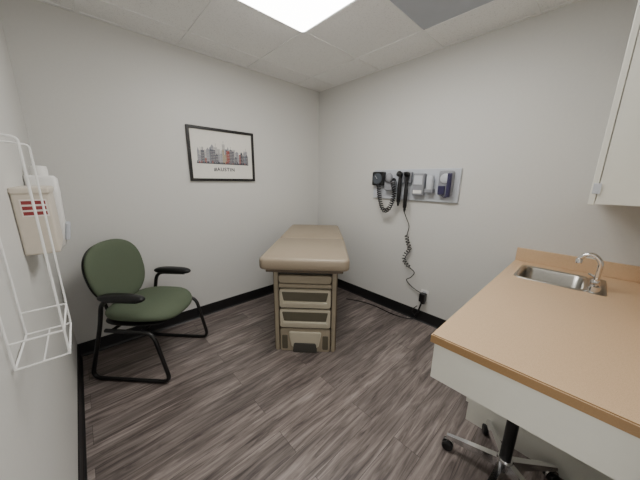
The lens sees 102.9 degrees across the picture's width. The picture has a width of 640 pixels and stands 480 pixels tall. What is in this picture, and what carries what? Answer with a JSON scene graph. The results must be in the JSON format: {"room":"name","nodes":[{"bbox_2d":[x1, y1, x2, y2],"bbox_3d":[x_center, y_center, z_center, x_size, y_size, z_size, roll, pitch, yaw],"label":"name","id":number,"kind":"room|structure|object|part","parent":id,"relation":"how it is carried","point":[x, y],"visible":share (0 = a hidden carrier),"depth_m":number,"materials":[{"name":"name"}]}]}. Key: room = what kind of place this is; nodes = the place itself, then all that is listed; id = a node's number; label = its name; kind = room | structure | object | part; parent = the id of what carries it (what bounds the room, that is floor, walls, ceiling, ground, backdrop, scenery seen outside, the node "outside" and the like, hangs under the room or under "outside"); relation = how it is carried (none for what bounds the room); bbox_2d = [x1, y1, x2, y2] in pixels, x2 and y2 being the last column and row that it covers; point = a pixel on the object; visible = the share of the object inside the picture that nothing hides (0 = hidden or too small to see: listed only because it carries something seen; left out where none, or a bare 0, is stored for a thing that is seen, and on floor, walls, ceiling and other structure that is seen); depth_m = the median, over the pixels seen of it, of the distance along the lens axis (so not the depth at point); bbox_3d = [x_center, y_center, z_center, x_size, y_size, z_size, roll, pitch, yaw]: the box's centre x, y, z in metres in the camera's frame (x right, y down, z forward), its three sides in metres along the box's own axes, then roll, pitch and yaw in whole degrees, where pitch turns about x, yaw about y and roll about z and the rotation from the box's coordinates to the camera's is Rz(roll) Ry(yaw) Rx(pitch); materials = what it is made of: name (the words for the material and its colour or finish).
{"room":"examination room","nodes":[
{"label":"examination room","id":0,"kind":"room"},
{"bbox_2d":[0,18,77,479],"bbox_3d":[-0.947,-0.009,0.687,0.100,2.440,2.840,-11,18,-42],"label":"wall","id":1,"kind":"structure","parent":0,"point":[39,405],"depth_m":0.88,"materials":[{"name":"paint"}]},
{"bbox_2d":[7,186,62,255],"bbox_3d":[-1.165,-0.093,1.062,0.104,0.256,0.280,-11,18,-42],"label":"sharps container","id":2,"kind":"object","parent":1,"relation":"attached to","point":[20,199],"visible":0.91,"depth_m":0.96,"materials":[{"name":"beige plastic"}]},
{"bbox_3d":[-1.164,-0.205,1.036,0.104,0.025,0.280,-11,18,-42],"label":"lid","id":3,"kind":"part","parent":2,"relation":"part of","materials":[{"name":"white plastic"}]},
{"bbox_2d":[0,133,71,370],"bbox_3d":[-0.779,0.024,0.666,0.102,0.565,0.205,-11,18,-42],"label":"holder","id":4,"kind":"object","parent":1,"relation":"attached to","point":[66,311],"visible":1,"depth_m":0.68,"materials":[{"name":"white metal"}]},
{"bbox_3d":[-0.818,0.303,0.698,0.005,0.005,0.200,-11,18,-42],"label":"wall frame","id":5,"kind":"part","parent":4,"relation":"part of","materials":[{"name":"white metal"}]},
{"bbox_3d":[-0.714,0.246,0.643,0.097,0.005,0.005,-11,18,-42],"label":"rail","id":6,"kind":"part","parent":4,"relation":"part of","materials":[{"name":"white metal"}]},
{"bbox_3d":[-0.850,0.210,0.786,0.097,0.005,0.005,-11,18,-42],"label":"rail","id":7,"kind":"part","parent":4,"relation":"part of","materials":[{"name":"white metal"}]},
{"bbox_3d":[-0.746,0.221,0.747,0.005,0.005,0.200,-11,18,-42],"label":"rail","id":8,"kind":"part","parent":4,"relation":"part of","materials":[{"name":"white metal"}]},
{"bbox_3d":[-0.747,0.289,0.763,0.005,0.005,0.200,-11,18,-42],"label":"rail","id":9,"kind":"part","parent":4,"relation":"part of","materials":[{"name":"white metal"}]},
{"bbox_2d":[23,165,70,246],"bbox_3d":[-1.387,-0.164,1.311,0.126,0.425,0.110,-11,18,-42],"label":"dispenser","id":10,"kind":"object","parent":1,"relation":"attached to","point":[44,179],"visible":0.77,"depth_m":1.28,"materials":[{"name":"white plastic"}]},
{"bbox_2d":[77,344,86,479],"bbox_3d":[-0.919,1.115,0.993,0.016,0.112,2.840,-11,18,-42],"label":"baseboard","id":11,"kind":"structure","parent":1,"relation":"attached to","point":[82,456],"depth_m":1.42,"materials":[{"name":"black rubber"}]},
{"bbox_2d":[0,0,318,343],"bbox_3d":[-0.984,-0.462,2.607,2.730,2.440,0.100,-11,18,-42],"label":"wall","id":12,"kind":"structure","parent":0,"point":[106,107],"depth_m":2.10,"materials":[{"name":"paint"}]},
{"bbox_2d":[78,284,273,356],"bbox_3d":[-0.959,0.682,2.832,2.530,0.112,0.016,-11,18,-42],"label":"baseboard","id":13,"kind":"structure","parent":12,"relation":"attached to","point":[111,340],"depth_m":2.47,"materials":[{"name":"black rubber"}]},
{"bbox_2d":[185,124,254,180],"bbox_3d":[-0.935,-0.819,2.478,0.645,0.480,0.022,-11,18,-42],"label":"print","id":14,"kind":"object","parent":12,"relation":"attached to","point":[214,154],"visible":1,"depth_m":2.45,"materials":[{"name":"white paper"}]},
{"bbox_3d":[-1.163,-0.773,2.272,0.024,0.440,0.022,-11,18,-42],"label":"frame","id":15,"kind":"part","parent":14,"relation":"part of","materials":[{"name":"black wood"}]},
{"bbox_3d":[-0.933,-1.041,2.426,0.645,0.024,0.022,-11,18,-42],"label":"frame","id":16,"kind":"part","parent":14,"relation":"part of","materials":[{"name":"black wood"}]},
{"bbox_3d":[-0.938,-0.597,2.530,0.645,0.024,0.022,-11,18,-42],"label":"frame","id":17,"kind":"part","parent":14,"relation":"part of","materials":[{"name":"black wood"}]},
{"bbox_3d":[-0.708,-0.865,2.684,0.024,0.440,0.022,-11,18,-42],"label":"frame","id":18,"kind":"part","parent":14,"relation":"part of","materials":[{"name":"black wood"}]},
{"bbox_2d":[47,0,571,89],"bbox_3d":[0.031,-1.439,1.270,2.730,0.100,3.040,-11,18,-42],"label":"ceiling","id":19,"kind":"structure","parent":0,"point":[363,27],"depth_m":1.86,"materials":[{"name":"tile"}]},
{"bbox_2d":[237,0,356,33],"bbox_3d":[0.071,-1.365,1.242,0.608,0.029,1.212,-11,18,-42],"label":"ceiling light","id":20,"kind":"object","parent":19,"relation":"in","point":[302,16],"depth_m":1.59,"materials":[{"name":"white plastic"}]},
{"bbox_2d":[38,0,579,91],"bbox_3d":[0.031,-1.387,1.282,2.530,0.007,2.840,-11,18,-42],"label":"grid","id":21,"kind":"object","parent":19,"relation":"attached to","point":[211,3],"visible":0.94,"depth_m":1.96,"materials":[{"name":"white metal"}]},
{"bbox_2d":[384,0,424,31],"bbox_3d":[0.526,-1.461,1.637,0.600,0.013,0.018,-11,18,-42],"label":"rim","id":22,"kind":"object","parent":19,"relation":"attached to","point":[389,2],"visible":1,"depth_m":1.65,"materials":[{"name":"white metal"}]},
{"bbox_2d":[390,0,492,29],"bbox_3d":[0.726,-1.410,1.428,0.575,0.006,0.575,-11,18,-42],"label":"panel","id":23,"kind":"object","parent":19,"relation":"attached to","point":[425,13],"visible":1,"depth_m":1.59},
{"bbox_2d":[422,0,499,31],"bbox_3d":[0.941,-1.453,1.623,0.018,0.013,0.600,-11,18,-42],"label":"rim","id":24,"kind":"object","parent":19,"relation":"attached to","point":[493,1],"visible":0.78,"depth_m":1.65,"materials":[{"name":"white metal"}]},
{"bbox_2d":[83,287,563,479],"bbox_3d":[0.001,1.033,1.852,2.730,0.100,3.040,-11,18,-42],"label":"floor","id":25,"kind":"structure","parent":0,"point":[233,405],"depth_m":1.58,"materials":[{"name":"grey wood"}]},
{"bbox_2d":[81,239,207,383],"bbox_3d":[-1.296,0.466,1.922,0.591,0.939,0.592,1,13,3],"label":"armchair","id":26,"kind":"object","parent":25,"relation":"on","point":[113,270],"visible":1,"depth_m":1.77,"materials":[{"name":"green fabric"}]},
{"bbox_3d":[-1.502,0.224,1.879,0.081,0.460,0.464,-10,12,6],"label":"backrest","id":27,"kind":"part","parent":26,"relation":"part of","materials":[{"name":"green fabric"}]},
{"bbox_3d":[-1.302,0.681,1.704,0.567,0.620,0.027,1,13,3],"label":"frame","id":28,"kind":"part","parent":26,"relation":"part of","materials":[{"name":"black metal"}]},
{"bbox_3d":[-1.266,0.478,1.923,0.500,0.111,0.490,1,13,3],"label":"seat","id":29,"kind":"part","parent":26,"relation":"part of","materials":[{"name":"green fabric"}]},
{"bbox_3d":[-1.269,0.562,2.213,0.567,0.620,0.027,1,13,3],"label":"frame","id":30,"kind":"part","parent":26,"relation":"part of","materials":[{"name":"black metal"}]},
{"bbox_2d":[259,224,349,352],"bbox_3d":[-0.093,0.379,2.524,0.668,0.863,1.250,1,13,3],"label":"exam table","id":31,"kind":"object","parent":25,"relation":"on","point":[306,262],"visible":1,"depth_m":2.02,"materials":[{"name":"beige leather"}]},
{"bbox_3d":[-0.332,0.461,2.519,0.030,0.700,0.957,1,13,3],"label":"panel","id":32,"kind":"part","parent":31,"relation":"part of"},
{"bbox_2d":[259,238,349,271],"bbox_3d":[-0.102,0.103,2.176,0.668,0.090,0.700,1,13,3],"label":"seat cushion","id":33,"kind":"object","parent":31,"relation":"on","point":[286,254],"depth_m":1.90,"materials":[{"name":"beige leather"}]},
{"bbox_2d":[278,274,331,283],"bbox_3d":[-0.115,0.301,1.975,0.414,0.065,0.040,1,13,3],"label":"drawer","id":34,"kind":"object","parent":31,"relation":"on","point":[282,278],"depth_m":1.96,"materials":[{"name":"beige plastic"}]},
{"bbox_3d":[-0.117,0.459,2.017,0.405,0.156,0.050,1,13,3],"label":"drawer","id":35,"kind":"part","parent":31,"relation":"part of","materials":[{"name":"beige plastic"}]},
{"bbox_3d":[-0.121,0.815,2.107,0.410,0.205,0.050,1,13,3],"label":"panel","id":36,"kind":"part","parent":31,"relation":"part of","materials":[{"name":"beige plastic"}]},
{"bbox_3d":[-0.119,0.626,2.057,0.405,0.160,0.050,1,13,3],"label":"drawer","id":37,"kind":"part","parent":31,"relation":"part of","materials":[{"name":"beige plastic"}]},
{"bbox_2d":[280,224,343,239],"bbox_3d":[-0.071,-0.060,2.781,0.636,0.127,0.547,1,13,3],"label":"cushion","id":38,"kind":"object","parent":31,"relation":"on","point":[295,231],"depth_m":2.70,"materials":[{"name":"beige leather"}]},
{"bbox_3d":[0.141,0.472,2.498,0.030,0.700,0.957,1,13,3],"label":"panel","id":39,"kind":"part","parent":31,"relation":"part of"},
{"bbox_2d":[346,298,420,318],"bbox_3d":[0.665,0.667,2.792,0.844,0.205,0.069,10,16,36],"label":"power cable","id":40,"kind":"object","parent":25,"relation":"on","point":[346,298],"visible":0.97,"depth_m":2.71,"materials":[{"name":"black plastic"}]},
{"bbox_2d":[442,419,560,479],"bbox_3d":[0.874,0.839,1.170,0.508,0.612,0.486,5,14,18],"label":"stool","id":41,"kind":"object","parent":25,"relation":"on","point":[502,457],"visible":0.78,"depth_m":1.19,"materials":[{"name":"silver metal"}]},
{"bbox_2d":[442,437,453,446],"bbox_3d":[0.677,1.077,1.352,0.058,0.058,0.008,10,16,36],"label":"hood","id":42,"kind":"object","parent":41,"relation":"attached to","point":[447,440],"depth_m":1.34,"materials":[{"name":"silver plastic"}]},
{"bbox_3d":[0.755,1.029,1.280,0.215,0.052,0.040,10,16,36],"label":"leg","id":43,"kind":"part","parent":41,"relation":"part of","materials":[{"name":"silver metal"}]},
{"bbox_3d":[0.910,1.020,1.326,0.040,0.052,0.215,5,14,18],"label":"leg","id":44,"kind":"part","parent":41,"relation":"part of","materials":[{"name":"silver metal"}]},
{"bbox_3d":[0.752,1.066,1.123,0.215,0.052,0.040,-8,16,-34],"label":"leg","id":45,"kind":"part","parent":41,"relation":"part of","materials":[{"name":"silver metal"}]},
{"bbox_3d":[0.905,1.080,1.072,0.040,0.052,0.215,-3,14,-17],"label":"leg","id":46,"kind":"part","parent":41,"relation":"part of","materials":[{"name":"silver metal"}]},
{"bbox_3d":[1.002,1.052,1.197,0.215,0.052,0.040,1,13,1],"label":"leg","id":47,"kind":"part","parent":41,"relation":"part of","materials":[{"name":"silver metal"}]},
{"bbox_2d":[545,472,558,479],"bbox_3d":[1.099,1.115,1.210,0.058,0.058,0.008,1,13,1],"label":"hood","id":48,"kind":"object","parent":41,"relation":"attached to","point":[546,473],"depth_m":1.21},
{"bbox_2d":[430,247,639,479],"bbox_3d":[1.155,0.655,1.316,1.439,0.910,0.638,-11,18,-42],"label":"counter","id":49,"kind":"object","parent":25,"relation":"on","point":[559,364],"visible":0.98,"depth_m":0.92,"materials":[{"name":"beige laminate"}]},
{"bbox_2d":[514,265,606,295],"bbox_3d":[1.449,0.306,1.569,0.330,0.159,0.397,-11,18,-42],"label":"sink","id":50,"kind":"object","parent":49,"relation":"in","point":[553,277],"depth_m":1.64,"materials":[{"name":"silver metal"}]},
{"bbox_2d":[575,253,603,292],"bbox_3d":[1.494,0.167,1.385,0.166,0.197,0.131,-2,14,-13],"label":"faucet","id":51,"kind":"object","parent":49,"relation":"on","point":[594,287],"visible":1,"depth_m":1.36,"materials":[{"name":"silver metal"}]},
{"bbox_3d":[1.464,0.143,1.389,0.023,0.152,0.105,-11,18,-42],"label":"spout","id":52,"kind":"part","parent":51,"relation":"part of","materials":[{"name":"silver metal"}]},
{"bbox_3d":[1.454,0.258,1.349,0.040,0.036,0.040,-11,18,-42],"label":"lever","id":53,"kind":"part","parent":51,"relation":"part of","materials":[{"name":"silver metal"}]},
{"bbox_2d":[318,0,639,320],"bbox_3d":[0.980,-0.397,2.435,0.100,2.440,2.840,-11,18,-42],"label":"wall","id":54,"kind":"structure","parent":0,"point":[523,107],"depth_m":1.99,"materials":[{"name":"paint"}]},
{"bbox_2d":[337,279,445,328],"bbox_3d":[0.719,0.692,2.876,0.016,0.112,2.240,-11,18,-42],"label":"baseboard","id":55,"kind":"structure","parent":54,"relation":"attached to","point":[436,322],"depth_m":2.79,"materials":[{"name":"black rubber"}]},
{"bbox_2d":[372,168,462,292],"bbox_3d":[0.828,-0.082,2.494,0.133,1.184,0.860,-11,18,-42],"label":"station","id":56,"kind":"object","parent":54,"relation":"attached to","point":[438,184],"visible":1,"depth_m":2.35,"materials":[{"name":"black plastic"}]},
{"bbox_3d":[0.682,-0.611,2.512,0.072,0.095,0.072,-11,18,-42],"label":"inflation bulb","id":57,"kind":"part","parent":56,"relation":"part of","materials":[{"name":"grey plastic"}]},
{"bbox_2d":[384,181,396,190],"bbox_3d":[0.704,-0.543,2.550,0.063,0.095,0.110,-11,18,-42],"label":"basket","id":58,"kind":"object","parent":56,"relation":"on","point":[388,185],"depth_m":2.52,"materials":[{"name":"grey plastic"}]},
{"bbox_3d":[0.764,-0.483,2.461,0.039,0.240,0.039,-11,18,-42],"label":"scope handle","id":59,"kind":"part","parent":56,"relation":"part of","materials":[{"name":"black plastic"}]},
{"bbox_3d":[0.813,-0.421,2.421,0.039,0.240,0.039,-11,18,-42],"label":"scope handle","id":60,"kind":"part","parent":56,"relation":"part of","materials":[{"name":"black plastic"}]},
{"bbox_3d":[0.868,0.108,2.540,0.046,0.329,0.098,-11,18,-42],"label":"coiled cord","id":61,"kind":"part","parent":56,"relation":"part of","materials":[{"name":"black plastic"}]},
{"bbox_3d":[0.938,0.397,2.531,0.017,0.237,0.175,-11,18,-42],"label":"power cord","id":62,"kind":"part","parent":56,"relation":"part of","materials":[{"name":"black plastic"}]},
{"bbox_2d":[424,189,434,192],"bbox_3d":[0.976,-0.439,2.273,0.063,0.035,0.074,-11,18,-42],"label":"dispenser","id":63,"kind":"object","parent":56,"relation":"on","point":[425,190],"depth_m":2.25,"materials":[{"name":"grey plastic"}]},
{"bbox_2d":[426,175,433,188],"bbox_3d":[0.972,-0.508,2.253,0.060,0.120,0.060,-11,18,-42],"label":"dispenser","id":64,"kind":"object","parent":56,"relation":"on","point":[429,178],"depth_m":2.23,"materials":[{"name":"white plastic"}]},
{"bbox_3d":[1.064,-0.457,2.135,0.027,0.212,0.088,-4,14,-21],"label":"thermometer cord","id":65,"kind":"part","parent":56,"relation":"part of","materials":[{"name":"plastic"}]},
{"bbox_2d":[411,292,426,314],"bbox_3d":[0.976,0.640,2.537,0.055,0.262,0.132,-11,18,-42],"label":"power adapter","id":66,"kind":"object","parent":54,"relation":"attached to","point":[422,296],"visible":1,"depth_m":2.48,"materials":[{"name":"black plastic"}]},
{"bbox_2d":[421,289,428,301],"bbox_3d":[1.027,0.547,2.509,0.010,0.118,0.075,-11,18,-42],"label":"power outlet","id":67,"kind":"object","parent":54,"relation":"attached to","point":[422,290],"visible":0.42,"depth_m":2.49,"materials":[{"name":"white plastic"}]},
{"bbox_3d":[1.017,0.055,0.515,2.730,2.440,0.100,-11,18,-42],"label":"wall","id":68,"kind":"structure","parent":0,"visible":0},
{"bbox_2d":[588,0,639,205],"bbox_3d":[1.496,-0.545,1.113,0.853,0.753,0.307,-11,18,-42],"label":"upper cabinet","id":69,"kind":"object","parent":68,"relation":"attached to","point":[619,163],"visible":1,"depth_m":0.94,"materials":[{"name":"white laminate"}]},
{"bbox_3d":[1.555,-0.603,1.359,0.422,0.753,0.018,-11,18,-42],"label":"door","id":70,"kind":"part","parent":69,"relation":"part of","materials":[{"name":"white laminate"}]}
]}

